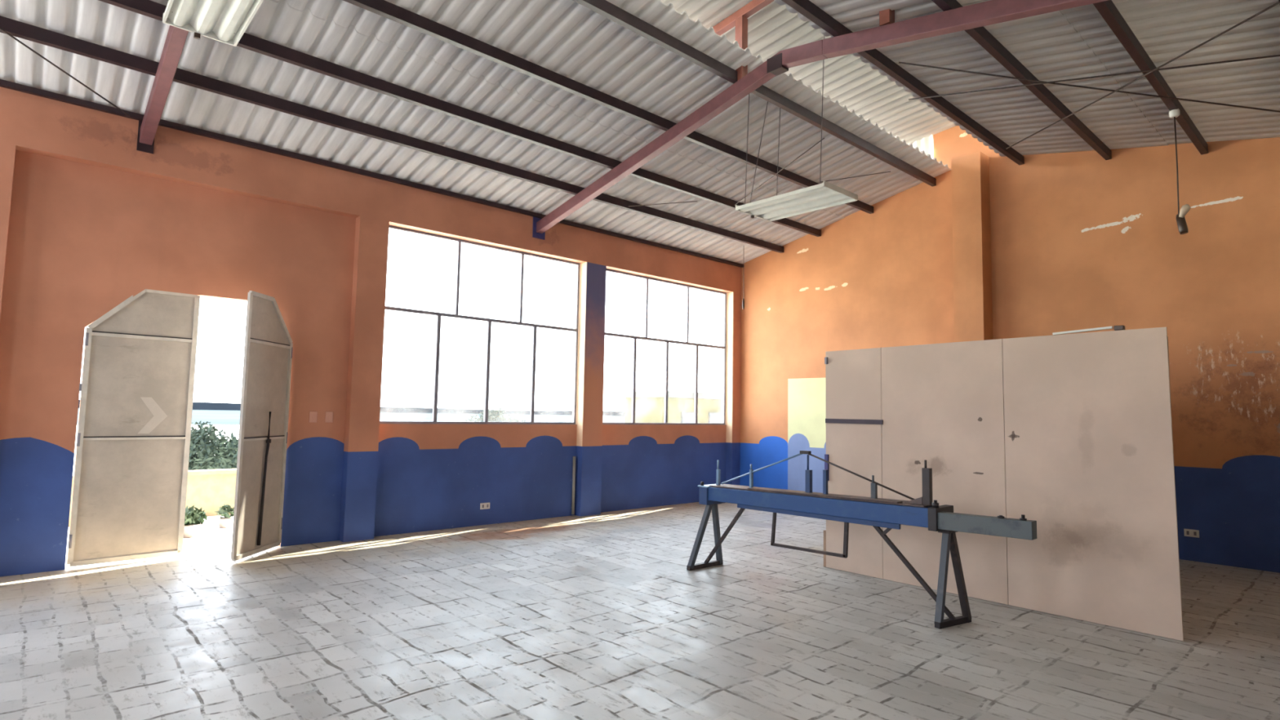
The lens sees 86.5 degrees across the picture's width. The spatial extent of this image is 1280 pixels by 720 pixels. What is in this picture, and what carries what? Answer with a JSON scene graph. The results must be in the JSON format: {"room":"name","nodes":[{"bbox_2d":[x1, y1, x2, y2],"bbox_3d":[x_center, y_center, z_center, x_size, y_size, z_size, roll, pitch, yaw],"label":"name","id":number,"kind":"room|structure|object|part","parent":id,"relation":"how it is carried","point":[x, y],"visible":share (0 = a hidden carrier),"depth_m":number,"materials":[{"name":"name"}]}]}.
{"room":"empty workshop hall","nodes":[
{"label":"empty workshop hall","id":0,"kind":"room"},
{"bbox_2d":[0,86,741,576],"bbox_3d":[-3.383,-0.025,7.806,14.194,4.330,0.260,5,-6,-42],"label":"wall","id":1,"kind":"structure","parent":0,"point":[91,221],"depth_m":7.51,"materials":[{"name":"orange paint"}]},
{"bbox_2d":[136,25,188,153],"bbox_3d":[-1.866,-3.128,3.433,0.130,1.897,8.529,5,-6,-42],"label":"roof truss","id":2,"kind":"object","parent":1,"relation":"attached to","point":[175,39],"visible":0.91,"depth_m":5.80,"materials":[{"name":"red metal"}]},
{"bbox_3d":[-4.736,-2.136,6.526,0.130,0.290,0.011,5,-6,-42],"label":"wall plate","id":3,"kind":"part","parent":2,"relation":"part of","materials":[{"name":"red metal"}]},
{"bbox_2d":[66,288,293,566],"bbox_3d":[-4.287,0.608,6.580,1.770,2.597,0.675,5,-6,-42],"label":"door","id":4,"kind":"structure","parent":1,"relation":"in","point":[136,388],"depth_m":6.60,"materials":[{"name":"grey metal"}]},
{"bbox_3d":[-4.809,0.593,6.515,0.876,2.597,0.026,5,-6,-44],"label":"frame","id":5,"kind":"part","parent":4,"relation":"part of","materials":[{"name":"grey metal"}]},
{"bbox_3d":[-4.812,0.750,6.502,0.794,0.022,0.018,5,-6,-44],"label":"rail","id":6,"kind":"part","parent":4,"relation":"part of","materials":[{"name":"grey metal"}]},
{"bbox_3d":[-4.794,-0.217,6.577,0.794,0.030,0.018,5,-6,-44],"label":"rail","id":7,"kind":"part","parent":4,"relation":"part of","materials":[{"name":"grey metal"}]},
{"bbox_3d":[-3.829,0.645,6.955,0.026,2.597,0.826,1,-4,1],"label":"frame","id":8,"kind":"part","parent":4,"relation":"part of","materials":[{"name":"grey metal"}]},
{"bbox_3d":[-3.832,0.802,6.942,0.018,0.022,0.744,1,-4,1],"label":"rail","id":9,"kind":"part","parent":4,"relation":"part of","materials":[{"name":"grey metal"}]},
{"bbox_3d":[-3.813,-0.165,7.018,0.018,0.030,0.744,1,-4,1],"label":"rail","id":10,"kind":"part","parent":4,"relation":"part of","materials":[{"name":"grey metal"}]},
{"bbox_2d":[309,411,317,422],"bbox_3d":[-3.624,0.633,7.549,0.080,0.120,0.016,5,-6,-42],"label":"light switch","id":11,"kind":"object","parent":1,"relation":"attached to","point":[313,415],"visible":1,"depth_m":7.55,"materials":[{"name":"plastic"}]},
{"bbox_2d":[324,411,333,422],"bbox_3d":[-3.498,0.644,7.663,0.080,0.120,0.016,5,-6,-42],"label":"light switch","id":12,"kind":"object","parent":1,"relation":"attached to","point":[329,415],"visible":1,"depth_m":7.66,"materials":[{"name":"plastic"}]},
{"bbox_2d":[0,79,744,267],"bbox_3d":[-3.222,-2.171,7.845,13.762,0.049,0.050,5,-6,-42],"label":"purlin","id":13,"kind":"object","parent":1,"relation":"attached to","point":[3,83],"visible":1,"depth_m":7.47,"materials":[{"name":"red metal"}]},
{"bbox_2d":[379,225,579,424],"bbox_3d":[-2.022,-0.345,9.109,2.940,2.398,0.044,5,-6,-42],"label":"window","id":14,"kind":"structure","parent":1,"relation":"in","point":[438,315],"depth_m":9.07,"materials":[{"name":"grey metal"}]},
{"bbox_2d":[480,502,489,509],"bbox_3d":[-2.029,1.913,8.916,0.140,0.080,0.016,5,-6,-42],"label":"wall outlet","id":15,"kind":"object","parent":1,"relation":"attached to","point":[482,505],"visible":1,"depth_m":8.91,"materials":[{"name":"white plastic"}]},
{"bbox_2d":[602,268,726,425],"bbox_3d":[0.448,-0.126,11.331,2.940,2.398,0.044,5,-6,-42],"label":"window","id":16,"kind":"structure","parent":1,"relation":"in","point":[634,338],"depth_m":11.32,"materials":[{"name":"grey metal"}]},
{"bbox_2d":[532,0,1108,239],"bbox_3d":[1.458,-2.833,6.422,0.200,1.897,8.529,5,-6,-42],"label":"roof truss","id":17,"kind":"object","parent":1,"relation":"attached to","point":[889,33],"visible":0.85,"depth_m":6.36,"materials":[{"name":"red metal"}]},
{"bbox_2d":[0,15,783,253],"bbox_3d":[-2.633,-2.362,7.209,13.762,0.104,0.060,5,-6,-42],"label":"purlin","id":18,"kind":"object","parent":17,"relation":"attached to","point":[15,28],"visible":1,"depth_m":6.72,"materials":[{"name":"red metal"}]},
{"bbox_2d":[0,27,130,116],"bbox_3d":[-4.812,-2.450,5.405,0.014,0.259,1.808,1,-4,6],"label":"rod","id":19,"kind":"object","parent":18,"relation":"attached to","point":[1,28],"visible":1,"depth_m":5.63,"materials":[{"name":"black metal"}]},
{"bbox_2d":[98,0,821,236],"bbox_3d":[-2.134,-2.547,6.672,13.762,0.104,0.060,5,-6,-42],"label":"purlin","id":20,"kind":"object","parent":17,"relation":"attached to","point":[148,8],"visible":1,"depth_m":6.73,"materials":[{"name":"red metal"}]},
{"bbox_3d":[-1.412,-1.841,9.515,0.200,0.290,0.011,5,-6,-42],"label":"wall plate","id":21,"kind":"part","parent":17,"relation":"part of","materials":[{"name":"blue metal"}]},
{"bbox_2d":[342,0,873,213],"bbox_3d":[-1.500,-2.782,5.991,13.762,0.104,0.060,5,-6,-42],"label":"purlin","id":22,"kind":"object","parent":17,"relation":"attached to","point":[384,8],"visible":1,"depth_m":6.57,"materials":[{"name":"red metal"}]},
{"bbox_2d":[733,137,824,205],"bbox_3d":[1.772,-2.428,8.910,0.010,0.365,1.777,4,-5,-29],"label":"rod","id":23,"kind":"object","parent":22,"relation":"attached to","point":[823,138],"visible":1,"depth_m":8.81,"materials":[{"name":"black metal"}]},
{"bbox_3d":[1.032,-3.151,6.927,0.090,0.665,0.090,5,-6,-42],"label":"post","id":24,"kind":"part","parent":17,"relation":"part of","materials":[{"name":"red metal"}]},
{"bbox_2d":[573,0,936,186],"bbox_3d":[-0.840,-3.027,5.281,13.762,0.104,0.060,5,-6,-42],"label":"purlin","id":25,"kind":"object","parent":17,"relation":"attached to","point":[604,8],"visible":1,"depth_m":6.80,"materials":[{"name":"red metal"}]},
{"bbox_3d":[2.088,-3.263,5.764,0.090,0.904,0.090,5,-6,-42],"label":"post","id":26,"kind":"part","parent":17,"relation":"part of","materials":[{"name":"red metal"}]},
{"bbox_2d":[782,0,1024,164],"bbox_3d":[-0.055,-3.089,4.415,13.762,0.104,0.060,5,-6,-42],"label":"purlin","id":27,"kind":"object","parent":17,"relation":"attached to","point":[809,10],"visible":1,"depth_m":6.85,"materials":[{"name":"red metal"}]},
{"bbox_2d":[931,0,1111,159],"bbox_3d":[0.591,-2.940,3.681,13.762,0.104,0.060,5,-6,-42],"label":"purlin","id":28,"kind":"object","parent":17,"relation":"attached to","point":[981,35],"visible":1,"depth_m":6.43,"materials":[{"name":"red metal"}]},
{"bbox_2d":[1093,0,1208,155],"bbox_3d":[1.191,-2.801,3.001,13.762,0.104,0.060,5,-6,-42],"label":"purlin","id":29,"kind":"object","parent":17,"relation":"attached to","point":[1108,10],"visible":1,"depth_m":5.77,"materials":[{"name":"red metal"}]},
{"bbox_2d":[898,62,1279,112],"bbox_3d":[4.301,-2.490,6.260,3.778,0.539,0.017,1,-4,3],"label":"rod","id":30,"kind":"object","parent":29,"relation":"attached to","point":[904,63],"visible":1,"depth_m":6.26,"materials":[{"name":"black metal"}]},
{"bbox_2d":[1006,0,1279,149],"bbox_3d":[4.362,-2.475,6.183,0.019,0.619,4.394,1,-4,4],"label":"rod","id":31,"kind":"object","parent":29,"relation":"attached to","point":[1277,2],"visible":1,"depth_m":5.60,"materials":[{"name":"black metal"}]},
{"bbox_2d":[1168,108,1190,234],"bbox_3d":[5.144,-1.802,6.476,0.091,1.219,0.146,2,-5,-15],"label":"pendant lamp","id":32,"kind":"object","parent":29,"relation":"hanging from","point":[1183,228],"visible":1,"depth_m":6.45,"materials":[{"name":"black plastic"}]},
{"bbox_3d":[5.135,-1.857,6.508,0.012,0.965,0.015,5,-6,-42],"label":"cord","id":33,"kind":"part","parent":32,"relation":"part of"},
{"bbox_2d":[1175,213,1188,234],"bbox_3d":[5.137,-1.293,6.450,0.072,0.201,0.086,5,-6,-42],"label":"socket","id":34,"kind":"object","parent":32,"relation":"attached to","point":[1183,228],"depth_m":6.43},
{"bbox_3d":[5.132,-1.404,6.415,0.068,0.123,0.091,5,-6,-42],"label":"bulb","id":35,"kind":"part","parent":32,"relation":"part of","materials":[{"name":"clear glass"}]},
{"bbox_3d":[1.811,-2.659,2.297,13.762,0.104,0.060,5,-6,-42],"label":"purlin","id":36,"kind":"object","parent":17,"relation":"attached to","visible":0},
{"bbox_2d":[908,54,1279,100],"bbox_3d":[4.059,-2.495,5.995,3.392,0.659,0.020,-3,-6,43],"label":"rod","id":37,"kind":"object","parent":36,"relation":"attached to","point":[1275,55],"visible":1,"depth_m":5.95,"materials":[{"name":"black metal"}]},
{"bbox_2d":[0,0,951,263],"bbox_3d":[-2.134,-2.681,6.545,14.214,0.905,4.120,5,-6,-42],"label":"ceiling","id":38,"kind":"structure","parent":0,"point":[567,38],"depth_m":6.88,"materials":[{"name":"grey metal"}]},
{"bbox_2d":[162,0,263,46],"bbox_3d":[-2.183,-2.925,3.646,0.364,2.074,1.092,5,-6,-42],"label":"ceiling lamp","id":39,"kind":"object","parent":38,"relation":"hanging from","point":[225,21],"visible":1,"depth_m":3.81,"materials":[{"name":"white metal"}]},
{"bbox_2d":[628,200,697,206],"bbox_3d":[0.319,-2.148,9.360,0.951,0.126,0.010,1,-4,-5],"label":"rod","id":40,"kind":"object","parent":38,"relation":"attached to","point":[693,201],"visible":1,"depth_m":9.35,"materials":[{"name":"black metal"}]},
{"bbox_2d":[742,245,744,309],"bbox_3d":[1.755,-1.398,11.525,0.038,1.098,0.040,5,-6,-42],"label":"switch","id":41,"kind":"object","parent":38,"relation":"hanging from","point":[743,300],"visible":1,"depth_m":11.47,"materials":[{"name":"grey plastic"}]},
{"bbox_3d":[1.746,-0.945,11.490,0.038,0.190,0.040,5,-6,-42],"label":"pull knob","id":42,"kind":"part","parent":41,"relation":"part of","materials":[{"name":"white plastic"}]},
{"bbox_2d":[820,171,890,182],"bbox_3d":[2.924,-2.489,9.247,0.942,0.149,0.010,1,-4,4],"label":"rod","id":43,"kind":"object","parent":38,"relation":"attached to","point":[886,171],"visible":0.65,"depth_m":9.24,"materials":[{"name":"black metal"}]},
{"bbox_2d":[0,502,1279,719],"bbox_3d":[-0.474,1.896,4.382,14.294,0.120,9.060,5,-6,-42],"label":"floor","id":44,"kind":"structure","parent":0,"point":[602,616],"depth_m":4.53,"materials":[{"name":"tile"}]},
{"bbox_2d":[571,456,575,514],"bbox_3d":[-0.961,1.816,9.858,0.042,0.830,0.044,5,-6,-42],"label":"pipe","id":45,"kind":"object","parent":44,"relation":"on","point":[574,457],"visible":1,"depth_m":9.84,"materials":[{"name":"grey metal"}]},
{"bbox_2d":[686,450,1036,628],"bbox_3d":[1.651,1.374,5.648,0.490,1.196,3.015,5,-6,-42],"label":"bench","id":46,"kind":"object","parent":44,"relation":"on","point":[877,513],"visible":1,"depth_m":5.34,"materials":[{"name":"blue paint"}]},
{"bbox_3d":[0.584,1.702,6.607,0.256,0.631,0.060,2,-5,-15],"label":"leg","id":47,"kind":"part","parent":46,"relation":"part of","materials":[{"name":"grey metal"}]},
{"bbox_3d":[0.765,1.717,6.760,0.059,0.630,0.248,-1,-5,25],"label":"leg","id":48,"kind":"part","parent":46,"relation":"part of","materials":[{"name":"grey metal"}]},
{"bbox_3d":[1.118,1.002,6.271,0.016,0.370,0.961,5,-6,-42],"label":"tension rod","id":49,"kind":"part","parent":46,"relation":"part of","materials":[{"name":"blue metal"}]},
{"bbox_3d":[1.473,1.161,5.898,0.240,0.056,2.130,5,-6,-42],"label":"plate","id":50,"kind":"part","parent":46,"relation":"part of","materials":[{"name":"metal"}]},
{"bbox_3d":[1.502,1.134,5.737,0.085,0.040,1.450,5,-6,-42],"label":"clamp plate","id":51,"kind":"part","parent":46,"relation":"part of","materials":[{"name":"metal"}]},
{"bbox_3d":[1.775,0.939,5.547,0.016,0.330,1.010,5,-6,-42],"label":"tension rod","id":52,"kind":"part","parent":46,"relation":"part of","materials":[{"name":"black metal"}]},
{"bbox_3d":[2.208,1.583,4.961,0.175,0.664,0.050,4,-5,-35],"label":"leg","id":53,"kind":"part","parent":46,"relation":"part of","materials":[{"name":"grey metal"}]},
{"bbox_3d":[2.288,1.253,5.043,0.180,0.040,0.080,5,-6,-42],"label":"head plate","id":54,"kind":"part","parent":46,"relation":"part of","materials":[{"name":"black metal"}]},
{"bbox_3d":[2.370,1.594,5.057,0.197,0.667,0.060,2,-5,-16],"label":"leg","id":55,"kind":"part","parent":46,"relation":"part of","materials":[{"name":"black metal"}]},
{"bbox_2d":[823,327,1183,640],"bbox_3d":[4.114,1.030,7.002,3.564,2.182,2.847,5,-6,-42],"label":"partition panel","id":56,"kind":"object","parent":44,"relation":"on","point":[1071,434],"visible":0.95,"depth_m":5.47,"materials":[{"name":"beige wood"}]},
{"bbox_2d":[1052,326,1113,334],"bbox_3d":[3.422,-0.226,5.268,0.032,0.036,0.401,5,-6,-42],"label":"batten","id":57,"kind":"object","parent":56,"relation":"on","point":[1104,327],"visible":1,"depth_m":5.25,"materials":[{"name":"white wood"}]},
{"bbox_2d":[1113,324,1124,330],"bbox_3d":[3.593,-0.239,5.100,0.055,0.034,0.060,5,-6,-42],"label":"wood block","id":58,"kind":"object","parent":56,"relation":"on","point":[1116,327],"visible":1,"depth_m":5.08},
{"bbox_2d":[660,0,955,144],"bbox_3d":[-0.489,-3.862,4.832,14.214,0.309,2.530,5,-6,-42],"label":"ceiling","id":59,"kind":"structure","parent":0,"point":[772,29],"depth_m":8.22,"materials":[{"name":"white metal"}]},
{"bbox_2d":[735,35,857,221],"bbox_3d":[1.600,-2.593,7.042,0.594,2.080,1.082,5,-6,-42],"label":"ceiling lamp","id":60,"kind":"object","parent":59,"relation":"hanging from","point":[826,194],"visible":0.95,"depth_m":6.93,"materials":[{"name":"white metal"}]},
{"bbox_2d":[907,134,932,158],"bbox_3d":[4.062,-2.936,10.122,0.036,0.746,0.590,5,-6,-42],"label":"window","id":61,"kind":"structure","parent":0,"point":[925,144],"depth_m":9.99,"materials":[{"name":"white glass"}]},
{"bbox_2d":[739,125,1279,573],"bbox_3d":[4.724,-0.528,9.090,0.483,5.840,8.750,5,-6,-42],"label":"wall","id":62,"kind":"structure","parent":0,"point":[1000,247],"depth_m":8.48,"materials":[{"name":"orange paint"}]},
{"bbox_2d":[1183,528,1199,537],"bbox_3d":[6.044,1.898,7.458,0.016,0.080,0.130,5,-6,-42],"label":"wall outlet","id":63,"kind":"object","parent":62,"relation":"attached to","point":[1188,532],"visible":1,"depth_m":7.46,"materials":[{"name":"white plastic"}]},
{"bbox_2d":[773,0,1279,156],"bbox_3d":[1.160,-2.902,2.904,14.214,0.922,4.350,5,-6,-42],"label":"ceiling","id":64,"kind":"structure","parent":0,"point":[1074,42],"depth_m":6.24,"materials":[{"name":"grey metal"}]},
{"label":"outside","id":65,"kind":"structure","parent":0,"visible":0},
{"bbox_2d":[78,400,625,416],"bbox_3d":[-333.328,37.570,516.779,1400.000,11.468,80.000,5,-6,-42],"label":"ridge","id":66,"kind":"object","parent":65,"point":[196,406],"visible":0.11,"depth_m":618.90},
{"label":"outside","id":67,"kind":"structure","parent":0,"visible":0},
{"bbox_2d":[65,515,233,567],"bbox_3d":[-3.160,2.408,10.020,27.000,0.330,2.940,5,-6,-42],"label":"terrace","id":68,"kind":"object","parent":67,"point":[210,538],"depth_m":7.64,"materials":[{"name":"white concrete"}]},
{"bbox_2d":[68,468,236,526],"bbox_3d":[-4.053,1.995,11.053,27.000,0.620,0.230,5,-6,-42],"label":"wall","id":69,"kind":"structure","parent":68,"relation":"on","point":[209,490],"depth_m":9.31,"materials":[{"name":"beige paint"}]},
{"bbox_2d":[183,505,207,537],"bbox_3d":[-5.187,1.853,7.843,0.335,0.362,0.380,5,-6,-42],"label":"potted plant","id":70,"kind":"object","parent":68,"relation":"on","point":[193,519],"visible":0.75,"depth_m":7.79,"materials":[{"name":"green plant"}]},
{"bbox_3d":[-5.194,1.962,7.829,0.273,0.144,0.273,5,-6,-42],"label":"pot","id":71,"kind":"part","parent":70,"relation":"part of","materials":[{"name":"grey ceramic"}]},
{"bbox_2d":[215,504,234,528],"bbox_3d":[-5.156,1.942,8.467,0.219,0.284,0.226,-1,-5,28],"label":"potted plant","id":72,"kind":"object","parent":68,"relation":"on","point":[224,522],"visible":0.99,"depth_m":8.43,"materials":[{"name":"green plant"}]},
{"bbox_3d":[-5.162,2.024,8.462,0.168,0.120,0.168,5,-6,-42],"label":"pot","id":73,"kind":"part","parent":72,"relation":"part of","materials":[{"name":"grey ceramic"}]},
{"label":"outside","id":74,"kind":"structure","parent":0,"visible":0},
{"bbox_2d":[72,408,625,474],"bbox_3d":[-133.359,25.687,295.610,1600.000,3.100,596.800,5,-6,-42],"label":"valley","id":75,"kind":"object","parent":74,"point":[228,420],"depth_m":404.60,"materials":[{"name":"white"}]},
{"bbox_2d":[191,421,220,442],"bbox_3d":[-19.787,5.286,29.005,3.227,5.426,2.920,0,-5,10],"label":"tree","id":76,"kind":"object","parent":75,"relation":"on","point":[206,422],"visible":0.02,"depth_m":29.64,"materials":[{"name":"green plant"}]},
{"bbox_2d":[188,423,239,470],"bbox_3d":[-11.753,4.543,18.527,3.147,5.590,3.404,0,-4,8],"label":"tree","id":77,"kind":"object","parent":75,"relation":"on","point":[203,455],"visible":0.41,"depth_m":17.90,"materials":[{"name":"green plant"}]},
{"bbox_2d":[464,405,524,422],"bbox_3d":[-9.045,6.077,42.749,4.137,6.385,3.771,2,-5,-10],"label":"tree","id":78,"kind":"object","parent":75,"relation":"on","point":[491,413],"visible":0.16,"depth_m":42.29,"materials":[{"name":"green plant"}]},
{"bbox_2d":[620,391,721,422],"bbox_3d":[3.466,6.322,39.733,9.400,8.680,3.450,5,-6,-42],"label":"house","id":79,"kind":"structure","parent":75,"relation":"on","point":[649,405],"depth_m":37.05,"materials":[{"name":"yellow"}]},
{"bbox_3d":[2.625,3.330,37.067,0.840,0.840,0.020,5,-6,-42],"label":"pane","id":80,"kind":"part","parent":79,"relation":"part of","materials":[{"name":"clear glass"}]},
{"bbox_3d":[4.257,3.475,38.535,0.840,0.840,0.020,5,-6,-42],"label":"pane","id":81,"kind":"part","parent":79,"relation":"part of","materials":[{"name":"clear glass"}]}
]}

